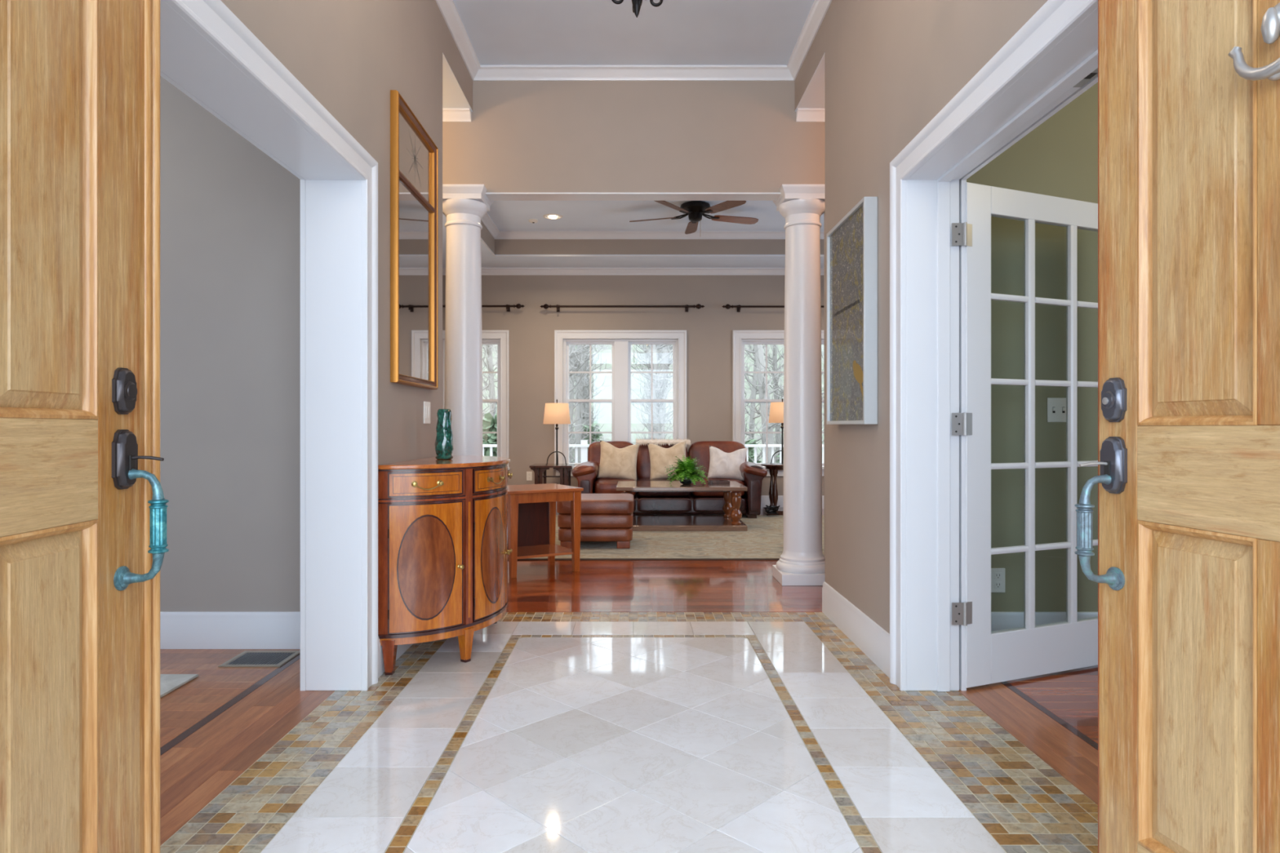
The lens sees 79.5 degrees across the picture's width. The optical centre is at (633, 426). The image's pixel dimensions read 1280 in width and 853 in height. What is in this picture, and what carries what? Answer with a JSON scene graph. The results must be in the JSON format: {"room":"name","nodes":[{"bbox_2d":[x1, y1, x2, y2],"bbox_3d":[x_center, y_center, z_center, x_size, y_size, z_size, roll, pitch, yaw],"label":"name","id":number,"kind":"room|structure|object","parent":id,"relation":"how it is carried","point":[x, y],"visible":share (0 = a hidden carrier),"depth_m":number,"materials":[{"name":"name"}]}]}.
{"room":"entrance hall","nodes":[
{"label":"entrance hall","id":0,"kind":"room"},
{"bbox_2d":[160,75,300,611],"bbox_3d":[-3.200,-0.400,2.260,3.800,2.900,3.020,0,0,0],"label":"wall","id":1,"kind":"structure","parent":0,"point":[230,213],"depth_m":3.65,"materials":[{"name":"paint"}]},
{"bbox_2d":[160,611,300,648],"bbox_3d":[-3.147,0.964,3.642,3.685,0.172,0.016,0,0,0],"label":"baseboard","id":2,"kind":"structure","parent":1,"relation":"attached to","point":[178,629],"depth_m":3.63,"materials":[{"name":"white paint"}]},
{"bbox_2d":[220,0,472,465],"bbox_3d":[-1.190,-0.675,2.865,0.220,3.450,4.630,0,0,0],"label":"wall","id":3,"kind":"structure","parent":0,"point":[349,55],"depth_m":3.29,"materials":[{"name":"beige paint"}]},
{"bbox_2d":[0,0,168,852],"bbox_3d":[-0.979,-0.175,1.199,0.135,2.430,0.917,0,0,-2],"label":"door","id":4,"kind":"structure","parent":3,"relation":"in","point":[83,507],"depth_m":1.41,"materials":[{"name":"brown wood"}]},
{"bbox_2d":[160,0,377,690],"bbox_3d":[-1.192,0.025,2.015,0.224,2.050,2.130,0,0,0],"label":"trim","id":5,"kind":"structure","parent":3,"relation":"attached to","point":[333,192],"depth_m":3.06,"materials":[{"name":"white paint"}]},
{"bbox_2d":[377,635,413,678],"bbox_3d":[-1.072,0.964,3.764,0.016,0.172,1.193,0,0,0],"label":"baseboard","id":6,"kind":"structure","parent":3,"relation":"attached to","point":[401,649],"depth_m":3.27,"materials":[{"name":"white paint"}]},
{"bbox_2d":[390,89,438,389],"bbox_3d":[-1.061,-0.845,3.770,0.036,1.296,0.704,0,0,0],"label":"wall mirror","id":7,"kind":"object","parent":3,"relation":"attached to","point":[414,155],"visible":1,"depth_m":3.73,"materials":[{"name":"brown mirror"}]},
{"bbox_2d":[423,401,430,423],"bbox_3d":[-1.075,-0.072,4.020,0.010,0.115,0.115,0,0,0],"label":"light switch","id":8,"kind":"object","parent":3,"relation":"attached to","point":[426,404],"visible":1,"depth_m":4.00,"materials":[{"name":"white plastic"}]},
{"bbox_2d":[160,509,1097,852],"bbox_3d":[0.000,1.110,5.375,10.000,0.120,9.250,0,0,0],"label":"floor","id":9,"kind":"structure","parent":0,"point":[560,732],"depth_m":2.56,"materials":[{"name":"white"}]},
{"bbox_2d":[160,674,198,697],"bbox_3d":[-3.063,1.044,2.217,2.474,0.010,2.035,0,0,0],"label":"area rug","id":10,"kind":"object","parent":9,"relation":"on","point":[168,682],"visible":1,"depth_m":3.14,"materials":[{"name":"fabric"}]},
{"bbox_2d":[217,650,300,666],"bbox_3d":[-1.677,1.047,3.475,0.270,0.006,0.230,0,0,0],"label":"floor vent","id":11,"kind":"object","parent":9,"relation":"in","point":[246,658],"visible":0.99,"depth_m":3.47,"materials":[{"name":"silver metal"}]},
{"bbox_2d":[377,455,512,675],"bbox_3d":[-0.839,0.606,3.780,0.480,0.888,1.112,0,0,0],"label":"base cabinet","id":12,"kind":"object","parent":9,"relation":"on","point":[443,552],"visible":1,"depth_m":3.33,"materials":[{"name":"brown wood"}]},
{"bbox_2d":[435,408,453,459],"bbox_3d":[-0.931,0.038,3.795,0.091,0.247,0.090,0,0,26],"label":"vase","id":13,"kind":"object","parent":12,"relation":"on","point":[444,437],"visible":1,"depth_m":3.76,"materials":[{"name":"green ceramic"}]},
{"bbox_2d":[442,184,493,455],"bbox_3d":[-1.158,-0.274,5.253,0.358,2.648,0.358,0,0,0],"label":"column","id":14,"kind":"structure","parent":9,"relation":"on","point":[464,206],"depth_m":5.14,"materials":[{"name":"white paint"}]},
{"bbox_2d":[506,483,583,578],"bbox_3d":[-0.736,0.748,5.657,0.569,0.605,0.524,0,0,-30],"label":"end table","id":15,"kind":"object","parent":9,"relation":"on","point":[531,508],"visible":0.79,"depth_m":5.57,"materials":[{"name":"orange wood"}]},
{"bbox_2d":[507,543,573,559],"bbox_3d":[-0.736,0.916,5.657,0.521,0.018,0.440,0,0,-30],"label":"shelf","id":16,"kind":"object","parent":15,"relation":"attached to","point":[524,550],"depth_m":5.59,"materials":[{"name":"orange wood"}]},
{"bbox_2d":[529,463,574,485],"bbox_3d":[-0.971,0.755,9.280,0.497,0.590,0.500,0,0,0],"label":"end table","id":17,"kind":"object","parent":9,"relation":"on","point":[564,469],"visible":0.44,"depth_m":9.07,"materials":[{"name":"brown wood"}]},
{"bbox_2d":[543,399,570,465],"bbox_3d":[-0.915,0.067,9.220,0.326,0.785,0.326,0,0,-17],"label":"table lamp","id":18,"kind":"object","parent":17,"relation":"on","point":[557,413],"visible":1,"depth_m":9.10,"materials":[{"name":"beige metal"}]},
{"bbox_2d":[507,505,823,559],"bbox_3d":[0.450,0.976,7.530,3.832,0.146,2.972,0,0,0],"label":"rug","id":19,"kind":"object","parent":9,"relation":"on","point":[762,540],"depth_m":6.74,"materials":[{"name":"brown carpet"}]},
{"bbox_2d":[556,493,634,548],"bbox_3d":[-0.325,0.827,6.830,0.663,0.419,0.673,0,0,0],"label":"ottoman","id":20,"kind":"object","parent":19,"relation":"on","point":[603,517],"visible":0.83,"depth_m":6.51,"materials":[{"name":"leather"}]},
{"bbox_2d":[556,493,634,514],"bbox_3d":[-0.325,0.681,6.830,0.662,0.128,0.672,0,0,0],"label":"cushion","id":21,"kind":"object","parent":20,"relation":"on","point":[591,504],"depth_m":6.50,"materials":[{"name":"leather"}]},
{"bbox_2d":[616,480,747,531],"bbox_3d":[0.480,0.818,8.050,1.300,0.436,0.860,0,0,0],"label":"coffee table","id":22,"kind":"object","parent":19,"relation":"on","point":[731,521],"visible":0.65,"depth_m":7.75,"materials":[{"name":"brown wood"}]},
{"bbox_2d":[678,475,693,484],"bbox_3d":[0.550,0.552,8.000,0.164,0.095,0.164,0,0,0],"label":"bowl","id":23,"kind":"object","parent":22,"relation":"on","point":[685,481],"depth_m":7.94,"materials":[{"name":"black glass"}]},
{"bbox_2d":[665,455,709,484],"bbox_3d":[0.549,0.453,8.006,0.467,0.293,0.464,0,0,-13],"label":"potted fern","id":24,"kind":"object","parent":22,"relation":"on","point":[686,472],"visible":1,"depth_m":7.93,"materials":[{"name":"green plant"}]},
{"bbox_2d":[632,515,747,531],"bbox_3d":[0.480,1.008,8.050,1.300,0.055,0.860,0,0,0],"label":"shelf","id":25,"kind":"object","parent":22,"relation":"attached to","point":[640,523],"depth_m":7.71,"materials":[{"name":"brown wood"}]},
{"bbox_2d":[707,480,729,484],"bbox_3d":[0.900,0.585,8.120,0.220,0.030,0.160,0,0,0],"label":"serving tray","id":26,"kind":"object","parent":22,"relation":"on","point":[711,482],"visible":0.97,"depth_m":8.04,"materials":[{"name":"brown wood"}]},
{"bbox_2d":[572,440,767,518],"bbox_3d":[0.412,0.614,9.113,2.227,0.872,0.985,0,0,0],"label":"sofa","id":27,"kind":"object","parent":9,"relation":"on","point":[753,474],"visible":0.57,"depth_m":8.67,"materials":[{"name":"leather"}]},
{"bbox_2d":[587,440,633,481],"bbox_3d":[-0.263,0.443,9.454,0.592,0.529,0.304,0,0,0],"label":"cushion","id":28,"kind":"object","parent":27,"relation":"on","point":[594,448],"depth_m":9.36,"materials":[{"name":"beige fabric"}]},
{"bbox_2d":[594,477,635,495],"bbox_3d":[-0.205,0.705,9.020,0.477,0.190,0.720,0,0,0],"label":"seat cushion","id":29,"kind":"object","parent":27,"relation":"on","point":[602,485],"depth_m":8.67,"materials":[{"name":"brown leather"}]},
{"bbox_2d":[596,440,639,480],"bbox_3d":[-0.173,0.402,8.994,0.516,0.484,0.197,0,0,-7],"label":"throw pillow","id":30,"kind":"object","parent":27,"relation":"on","point":[615,462],"visible":0.99,"depth_m":8.93,"materials":[{"name":"beige fabric"}]},
{"bbox_2d":[636,444,687,478],"bbox_3d":[0.352,0.443,9.454,0.622,0.529,0.304,0,0,0],"label":"cushion","id":31,"kind":"object","parent":27,"relation":"on","point":[643,463],"depth_m":9.34,"materials":[{"name":"beige fabric"}]},
{"bbox_2d":[635,438,690,445],"bbox_3d":[0.363,0.187,9.387,0.668,0.099,0.233,0,0,0],"label":"fringed throw","id":32,"kind":"object","parent":27,"relation":"on","point":[640,441],"visible":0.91,"depth_m":9.30,"materials":[{"name":"beige fabric"}]},
{"bbox_2d":[636,477,691,496],"bbox_3d":[0.352,0.705,9.020,0.622,0.190,0.720,0,0,0],"label":"seat cushion","id":33,"kind":"object","parent":27,"relation":"on","point":[639,494],"depth_m":8.68,"materials":[{"name":"leather"}]},
{"bbox_2d":[647,440,686,479],"bbox_3d":[0.407,0.401,8.993,0.479,0.466,0.200,0,0,-3],"label":"throw pillow","id":34,"kind":"object","parent":27,"relation":"on","point":[660,458],"visible":0.78,"depth_m":8.94,"materials":[{"name":"beige fabric"}]},
{"bbox_2d":[688,440,746,477],"bbox_3d":[1.027,0.443,9.454,0.712,0.529,0.304,0,0,0],"label":"cushion","id":35,"kind":"object","parent":27,"relation":"on","point":[700,451],"depth_m":9.35,"materials":[{"name":"brown leather"}]},
{"bbox_2d":[691,477,744,496],"bbox_3d":[0.970,0.705,9.020,0.597,0.190,0.720,0,0,0],"label":"seat cushion","id":36,"kind":"object","parent":27,"relation":"on","point":[693,494],"depth_m":8.68,"materials":[{"name":"brown leather"}]},
{"bbox_2d":[707,445,747,480],"bbox_3d":[1.097,0.429,8.982,0.476,0.408,0.186,0,0,4],"label":"throw pillow","id":37,"kind":"object","parent":27,"relation":"on","point":[722,464],"visible":0.96,"depth_m":8.93,"materials":[{"name":"grey fabric"}]},
{"bbox_2d":[760,462,783,515],"bbox_3d":[1.800,0.749,9.250,0.536,0.603,0.536,0,0,0],"label":"end table","id":38,"kind":"object","parent":9,"relation":"on","point":[773,468],"visible":0.39,"depth_m":9.12,"materials":[{"name":"brown wood"}]},
{"bbox_2d":[768,398,783,463],"bbox_3d":[1.790,0.053,9.250,0.326,0.785,0.326,0,0,-17],"label":"table lamp","id":39,"kind":"object","parent":38,"relation":"on","point":[776,409],"visible":0.66,"depth_m":9.15,"materials":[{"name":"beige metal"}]},
{"bbox_2d":[772,184,825,586],"bbox_3d":[1.155,-0.274,5.253,0.358,2.648,0.358,0,0,0],"label":"column","id":40,"kind":"structure","parent":9,"relation":"on","point":[802,562],"depth_m":5.14,"materials":[{"name":"white paint"}]},
{"bbox_2d":[442,275,823,495],"bbox_3d":[0.500,-0.627,9.900,6.640,3.355,0.200,0,0,0],"label":"wall","id":41,"kind":"structure","parent":0,"point":[531,327],"depth_m":9.80,"materials":[{"name":"beige paint"}]},
{"bbox_2d":[442,329,510,470],"bbox_3d":[-2.060,-0.296,9.840,0.980,1.853,0.180,0,0,0],"label":"window","id":42,"kind":"structure","parent":41,"relation":"in","point":[500,338],"depth_m":9.78,"materials":[{"name":"white paint"}]},
{"bbox_2d":[442,303,524,311],"bbox_3d":[-1.935,-1.504,9.732,1.131,0.089,0.133,0,0,0],"label":"curtain rod","id":43,"kind":"object","parent":41,"relation":"attached to","point":[518,305],"visible":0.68,"depth_m":9.69,"materials":[{"name":"black metal"}]},
{"bbox_2d":[526,471,532,480],"bbox_3d":[-1.324,0.630,9.796,0.070,0.115,0.008,0,0,0],"label":"wall outlet","id":44,"kind":"object","parent":41,"relation":"attached to","point":[529,474],"visible":1,"depth_m":9.79,"materials":[{"name":"white plastic"}]},
{"bbox_2d":[553,329,686,475],"bbox_3d":[-0.163,-0.296,9.840,1.705,1.853,0.180,0,0,0],"label":"window","id":45,"kind":"structure","parent":41,"relation":"in","point":[620,401],"depth_m":9.82,"materials":[{"name":"white paint"}]},
{"bbox_2d":[539,303,704,311],"bbox_3d":[-0.139,-1.502,9.732,2.074,0.089,0.133,0,0,0],"label":"curtain rod","id":46,"kind":"object","parent":41,"relation":"attached to","point":[545,306],"visible":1,"depth_m":9.69,"materials":[{"name":"black metal"}]},
{"bbox_2d":[555,495,823,509],"bbox_3d":[0.500,0.964,9.792,6.240,0.172,0.016,0,0,0],"label":"baseboard","id":47,"kind":"structure","parent":41,"relation":"attached to","point":[765,500],"depth_m":9.78,"materials":[{"name":"white paint"}]},
{"bbox_2d":[721,303,823,311],"bbox_3d":[2.034,-1.500,9.732,1.833,0.089,0.133,0,0,0],"label":"curtain rod","id":48,"kind":"object","parent":41,"relation":"attached to","point":[727,306],"visible":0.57,"depth_m":9.69,"materials":[{"name":"black metal"}]},
{"bbox_2d":[732,329,823,475],"bbox_3d":[2.085,-0.296,9.840,1.670,1.853,0.180,0,0,0],"label":"window","id":49,"kind":"structure","parent":41,"relation":"in","point":[766,337],"depth_m":9.78,"materials":[{"name":"white paint"}]},
{"bbox_2d":[442,213,823,267],"bbox_3d":[0.500,-2.015,7.565,6.240,0.020,4.470,0,0,0],"label":"ceiling","id":50,"kind":"structure","parent":0,"point":[488,260],"depth_m":9.27,"materials":[{"name":"paint"}]},
{"bbox_2d":[442,80,825,556],"bbox_3d":[0.000,-0.675,5.255,8.400,3.450,0.150,0,0,0],"label":"wall","id":51,"kind":"structure","parent":0,"point":[521,136],"depth_m":5.18,"materials":[{"name":"beige paint"}]},
{"bbox_2d":[484,192,781,200],"bbox_3d":[0.000,-1.569,5.255,2.600,0.009,0.154,0,0,0],"label":"trim","id":52,"kind":"structure","parent":51,"relation":"attached to","point":[491,196],"depth_m":5.23,"materials":[{"name":"white paint"}]},
{"bbox_2d":[453,0,814,65],"bbox_3d":[0.000,-2.450,2.940,2.600,0.100,4.780,0,0,0],"label":"ceiling","id":53,"kind":"structure","parent":0,"point":[499,32],"depth_m":4.69,"materials":[{"name":"paint"}]},
{"bbox_2d":[631,0,642,17],"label":"chandelier","id":54,"kind":"object","parent":53,"relation":"hanging from","point":[637,4],"depth_m":2.59,"materials":[{"name":"black metal"}]},
{"bbox_2d":[649,0,662,7],"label":"chandelier","id":55,"kind":"object","parent":53,"relation":"hanging from","point":[655,5],"depth_m":2.60,"materials":[{"name":"black metal"}]},
{"bbox_2d":[442,52,825,111],"bbox_3d":[0.000,-2.168,4.470,8.400,0.104,1.420,0,0,0],"label":"ceiling","id":56,"kind":"structure","parent":0,"point":[814,96],"depth_m":4.87,"materials":[{"name":"paint"}]},
{"bbox_2d":[480,221,823,254],"bbox_3d":[0.558,-2.155,7.535,4.423,0.260,3.110,0,0,0],"label":"wall","id":57,"kind":"structure","parent":0,"point":[498,246],"depth_m":9.07,"materials":[{"name":"beige paint"}]},
{"bbox_2d":[442,267,823,275],"bbox_3d":[0.500,-1.965,7.565,6.240,0.081,4.470,0,0,0],"label":"trim","id":58,"kind":"structure","parent":57,"relation":"attached to","point":[485,271],"depth_m":9.76,"materials":[{"name":"white paint"}]},
{"bbox_2d":[480,213,823,239],"bbox_3d":[0.558,-2.245,7.535,4.383,0.081,3.070,0,0,0],"label":"trim","id":59,"kind":"structure","parent":57,"relation":"attached to","point":[486,220],"depth_m":9.03,"materials":[{"name":"white paint"}]},
{"bbox_2d":[480,238,823,256],"bbox_3d":[0.556,-2.010,7.537,4.387,0.014,3.074,0,0,0],"label":"trim","id":60,"kind":"structure","parent":57,"relation":"attached to","point":[482,240],"depth_m":9.06,"materials":[{"name":"white paint"}]},
{"bbox_2d":[486,200,823,231],"bbox_3d":[0.558,-2.335,7.535,4.423,0.100,3.110,0,0,0],"label":"ceiling","id":61,"kind":"structure","parent":0,"point":[507,215],"depth_m":8.35,"materials":[{"name":"paint"}]},
{"bbox_2d":[542,213,562,219],"bbox_3d":[-0.875,-2.277,8.380,0.214,0.016,0.214,0,0,0],"label":"recessed light","id":62,"kind":"object","parent":61,"relation":"in","point":[553,216],"visible":1,"depth_m":8.35,"materials":[{"name":"white plastic"}]},
{"bbox_2d":[629,200,758,234],"bbox_3d":[0.638,-2.115,7.990,1.359,0.340,1.304,0,0,0],"label":"ceiling fan","id":63,"kind":"object","parent":61,"relation":"hanging from","point":[695,211],"visible":0.94,"depth_m":7.86,"materials":[{"name":"black metal"}]},
{"bbox_2d":[794,0,1048,633],"bbox_3d":[1.192,-0.675,2.865,0.215,3.450,4.630,0,0,0],"label":"wall","id":64,"kind":"structure","parent":0,"point":[891,66],"depth_m":3.44,"materials":[{"name":"beige paint"}]},
{"bbox_2d":[435,0,832,80],"bbox_3d":[0.003,-2.362,2.970,2.165,0.076,4.420,0,0,0],"label":"trim","id":65,"kind":"structure","parent":64,"relation":"attached to","point":[789,72],"depth_m":5.13,"materials":[{"name":"white paint"}]},
{"bbox_2d":[826,196,877,424],"bbox_3d":[1.054,-0.515,3.750,0.060,1.010,0.670,0,0,0],"label":"framed artwork","id":66,"kind":"object","parent":64,"relation":"attached to","point":[851,244],"visible":1,"depth_m":3.63,"materials":[{"name":"silver metal"}]},
{"bbox_2d":[822,581,889,678],"bbox_3d":[1.077,0.964,3.764,0.016,0.172,1.193,0,0,0],"label":"baseboard","id":67,"kind":"structure","parent":64,"relation":"attached to","point":[870,637],"depth_m":3.66,"materials":[{"name":"white paint"}]},
{"bbox_2d":[889,0,1097,691],"bbox_3d":[1.190,0.025,2.015,0.211,2.050,2.130,0,0,0],"label":"trim","id":68,"kind":"structure","parent":64,"relation":"attached to","point":[932,191],"depth_m":3.06,"materials":[{"name":"white paint"}]},
{"bbox_2d":[951,182,1097,688],"bbox_3d":[1.738,0.034,3.241,1.035,2.008,0.050,0,0,-23],"label":"door","id":69,"kind":"structure","parent":64,"relation":"in","point":[1031,650],"depth_m":3.18,"materials":[{"name":"white paint"}]},
{"bbox_2d":[1074,0,1279,852],"bbox_3d":[1.029,-0.175,1.240,0.135,2.430,0.827,0,0,-8],"label":"door","id":70,"kind":"structure","parent":64,"relation":"in","point":[1188,479],"depth_m":1.44,"materials":[{"name":"brown wood"}]},
{"bbox_2d":[966,82,1097,611],"bbox_3d":[3.200,-0.400,2.260,3.800,2.900,3.020,0,0,0],"label":"wall","id":71,"kind":"structure","parent":0,"point":[1059,157],"depth_m":3.65,"materials":[{"name":"green paint"}]},
{"bbox_2d":[991,568,1004,592],"bbox_3d":[1.725,0.728,3.646,0.070,0.115,0.008,0,0,0],"label":"wall outlet","id":72,"kind":"object","parent":71,"relation":"attached to","point":[997,575],"visible":0.9,"depth_m":3.64,"materials":[{"name":"white plastic"}]},
{"bbox_2d":[991,611,1097,631],"bbox_3d":[3.147,0.964,3.642,3.685,0.172,0.016,0,0,0],"label":"baseboard","id":73,"kind":"structure","parent":71,"relation":"attached to","point":[1000,620],"depth_m":3.64,"materials":[{"name":"white paint"}]},
{"bbox_2d":[1047,397,1066,422],"bbox_3d":[2.013,-0.078,3.642,0.105,0.115,0.016,0,0,0],"label":"light switch","id":74,"kind":"object","parent":71,"relation":"attached to","point":[1056,406],"visible":0.72,"depth_m":3.64,"materials":[{"name":"white plastic"}]},
{"bbox_2d":[1073,67,1097,87],"bbox_3d":[1.275,-0.978,2.160,0.034,0.003,0.120,0,0,0],"label":"trim","id":75,"kind":"structure","parent":71,"relation":"attached to","point":[1095,73],"depth_m":2.17,"materials":[{"name":"paint"}]},
{"label":"outside","id":76,"kind":"structure","parent":0,"visible":0},
{"bbox_3d":[0.250,1.242,11.200,10.500,0.055,2.400,0,0,0],"label":"deck","id":77,"kind":"object","parent":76,"visible":0},
{"bbox_2d":[482,440,823,466],"bbox_3d":[0.250,0.715,12.210,10.500,1.000,0.120,0,0,0],"label":"deck railing","id":78,"kind":"object","parent":77,"relation":"on","point":[584,445],"visible":0.05,"depth_m":12.18,"materials":[{"name":"white wood"}]},
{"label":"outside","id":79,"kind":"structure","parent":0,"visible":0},
{"bbox_3d":[0.000,2.150,40.025,80.000,0.200,59.950,0,0,0],"label":"ground","id":80,"kind":"structure","parent":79,"visible":0},
{"bbox_2d":[482,344,497,427],"bbox_3d":[-3.895,-3.277,20.387,1.527,10.658,1.993,0,0,-38],"label":"bare tree","id":81,"kind":"object","parent":80,"relation":"on","point":[489,366],"visible":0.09,"depth_m":20.20,"materials":[{"name":"grey plant"}]},
{"bbox_2d":[482,413,497,456],"bbox_3d":[-2.892,0.842,16.236,1.518,2.416,1.394,0,0,0],"label":"evergreen tree","id":82,"kind":"object","parent":80,"relation":"on","point":[490,424],"visible":0.2,"depth_m":16.04,"materials":[{"name":"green plant"}]},
{"bbox_2d":[482,344,497,416],"bbox_3d":[-4.121,-3.239,17.192,2.654,10.580,1.632,0,0,-19],"label":"bare tree","id":83,"kind":"object","parent":80,"relation":"on","point":[492,382],"visible":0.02,"depth_m":17.31,"materials":[{"name":"grey plant"}]},
{"bbox_2d":[568,344,596,462],"bbox_3d":[-1.329,-3.742,17.780,2.213,11.593,1.731,0,0,0],"label":"bare tree","id":84,"kind":"object","parent":80,"relation":"on","point":[571,385],"visible":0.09,"depth_m":17.53,"materials":[{"name":"grey plant"}]},
{"bbox_2d":[571,344,604,466],"bbox_3d":[-1.299,-4.189,20.343,1.748,12.502,1.482,0,0,-21],"label":"bare tree","id":85,"kind":"object","parent":80,"relation":"on","point":[580,437],"visible":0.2,"depth_m":20.23,"materials":[{"name":"grey plant"}]},
{"bbox_2d":[568,344,611,462],"bbox_3d":[-1.392,-2.322,15.046,1.606,8.750,1.945,0,0,35],"label":"bare tree","id":86,"kind":"object","parent":80,"relation":"on","point":[584,346],"visible":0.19,"depth_m":15.02,"materials":[{"name":"grey plant"}]},
{"bbox_2d":[571,344,611,462],"bbox_3d":[-1.374,-3.119,22.567,1.758,10.349,1.734,0,0,5],"label":"bare tree","id":87,"kind":"object","parent":80,"relation":"on","point":[585,416],"visible":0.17,"depth_m":22.57,"materials":[{"name":"grey plant"}]},
{"bbox_2d":[573,344,610,425],"bbox_3d":[-1.541,-3.108,24.983,1.634,10.320,2.699,0,0,6],"label":"bare tree","id":88,"kind":"object","parent":80,"relation":"on","point":[588,346],"visible":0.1,"depth_m":25.07,"materials":[{"name":"grey plant"}]},
{"bbox_2d":[582,420,603,448],"bbox_3d":[-1.235,0.936,21.489,1.298,2.228,1.221,0,0,24],"label":"evergreen tree","id":89,"kind":"object","parent":80,"relation":"on","point":[593,428],"visible":0.11,"depth_m":21.37,"materials":[{"name":"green plant"}]},
{"bbox_2d":[631,344,672,439],"bbox_3d":[0.330,-3.031,15.364,1.822,10.185,1.639,0,0,30],"label":"bare tree","id":90,"kind":"object","parent":80,"relation":"on","point":[659,425],"visible":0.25,"depth_m":15.15,"materials":[{"name":"grey plant"}]},
{"bbox_2d":[631,344,672,439],"bbox_3d":[0.839,-3.594,17.820,1.966,11.290,1.779,0,0,0],"label":"bare tree","id":91,"kind":"object","parent":80,"relation":"on","point":[664,351],"visible":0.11,"depth_m":17.71,"materials":[{"name":"grey plant"}]},
{"bbox_2d":[631,344,672,439],"bbox_3d":[0.531,-3.743,25.137,1.825,11.588,1.514,0,0,38],"label":"bare tree","id":92,"kind":"object","parent":80,"relation":"on","point":[642,370],"visible":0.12,"depth_m":25.16,"materials":[{"name":"grey plant"}]},
{"bbox_2d":[632,344,672,439],"bbox_3d":[0.554,-2.437,20.185,1.583,9.007,1.662,0,0,33],"label":"bare tree","id":93,"kind":"object","parent":80,"relation":"on","point":[659,357],"visible":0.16,"depth_m":20.23,"materials":[{"name":"grey plant"}]},
{"bbox_2d":[634,346,672,439],"bbox_3d":[0.738,-3.245,22.637,1.643,10.592,1.631,0,0,11],"label":"bare tree","id":94,"kind":"object","parent":80,"relation":"on","point":[646,347],"visible":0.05,"depth_m":22.56,"materials":[{"name":"grey plant"}]},
{"bbox_2d":[745,435,761,462],"bbox_3d":[2.324,1.105,16.273,1.211,1.891,1.128,0,0,0],"label":"evergreen tree","id":95,"kind":"object","parent":80,"relation":"on","point":[751,451],"visible":0.03,"depth_m":16.14,"materials":[{"name":"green plant"}]},
{"bbox_2d":[744,344,777,461],"bbox_3d":[2.840,-3.266,17.491,2.053,10.635,1.792,0,0,0],"label":"bare tree","id":96,"kind":"object","parent":80,"relation":"on","point":[752,420],"visible":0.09,"depth_m":17.51,"materials":[{"name":"grey plant"}]},
{"bbox_2d":[744,344,783,462],"bbox_3d":[2.375,-2.298,15.098,2.149,8.703,1.765,0,0,0],"label":"bare tree","id":97,"kind":"object","parent":80,"relation":"on","point":[760,362],"visible":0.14,"depth_m":14.99,"materials":[{"name":"grey plant"}]},
{"bbox_2d":[756,344,783,462],"bbox_3d":[4.395,-3.406,25.312,2.119,10.914,1.641,0,0,-13],"label":"bare tree","id":98,"kind":"object","parent":80,"relation":"on","point":[775,353],"visible":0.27,"depth_m":25.31,"materials":[{"name":"grey plant"}]},
{"bbox_2d":[767,344,784,448],"bbox_3d":[4.707,-2.850,22.936,1.596,9.804,1.525,0,0,17],"label":"bare tree","id":99,"kind":"object","parent":80,"relation":"on","point":[782,355],"visible":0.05,"depth_m":22.79,"materials":[{"name":"grey plant"}]},
{"bbox_3d":[0.000,-0.535,4.550,8.600,3.170,1.560,0,0,0],"label":"wall","id":100,"kind":"structure","parent":0,"visible":0},
{"bbox_2d":[442,108,471,122],"bbox_3d":[-2.645,-2.082,5.151,3.110,0.068,0.058,0,0,0],"label":"trim","id":101,"kind":"structure","parent":100,"relation":"attached to","point":[449,115],"depth_m":5.15,"materials":[{"name":"white paint"}]},
{"bbox_2d":[795,108,825,122],"bbox_3d":[2.647,-2.082,5.151,3.105,0.068,0.058,0,0,0],"label":"trim","id":102,"kind":"structure","parent":100,"relation":"attached to","point":[802,115],"depth_m":5.15,"materials":[{"name":"white paint"}]},
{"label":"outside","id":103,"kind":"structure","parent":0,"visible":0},
{"bbox_2d":[482,344,823,462],"bbox_3d":[0.000,-4.415,38.600,80.000,13.418,19.200,0,0,0],"label":"sky","id":104,"kind":"structure","parent":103,"point":[605,421],"depth_m":34.87,"materials":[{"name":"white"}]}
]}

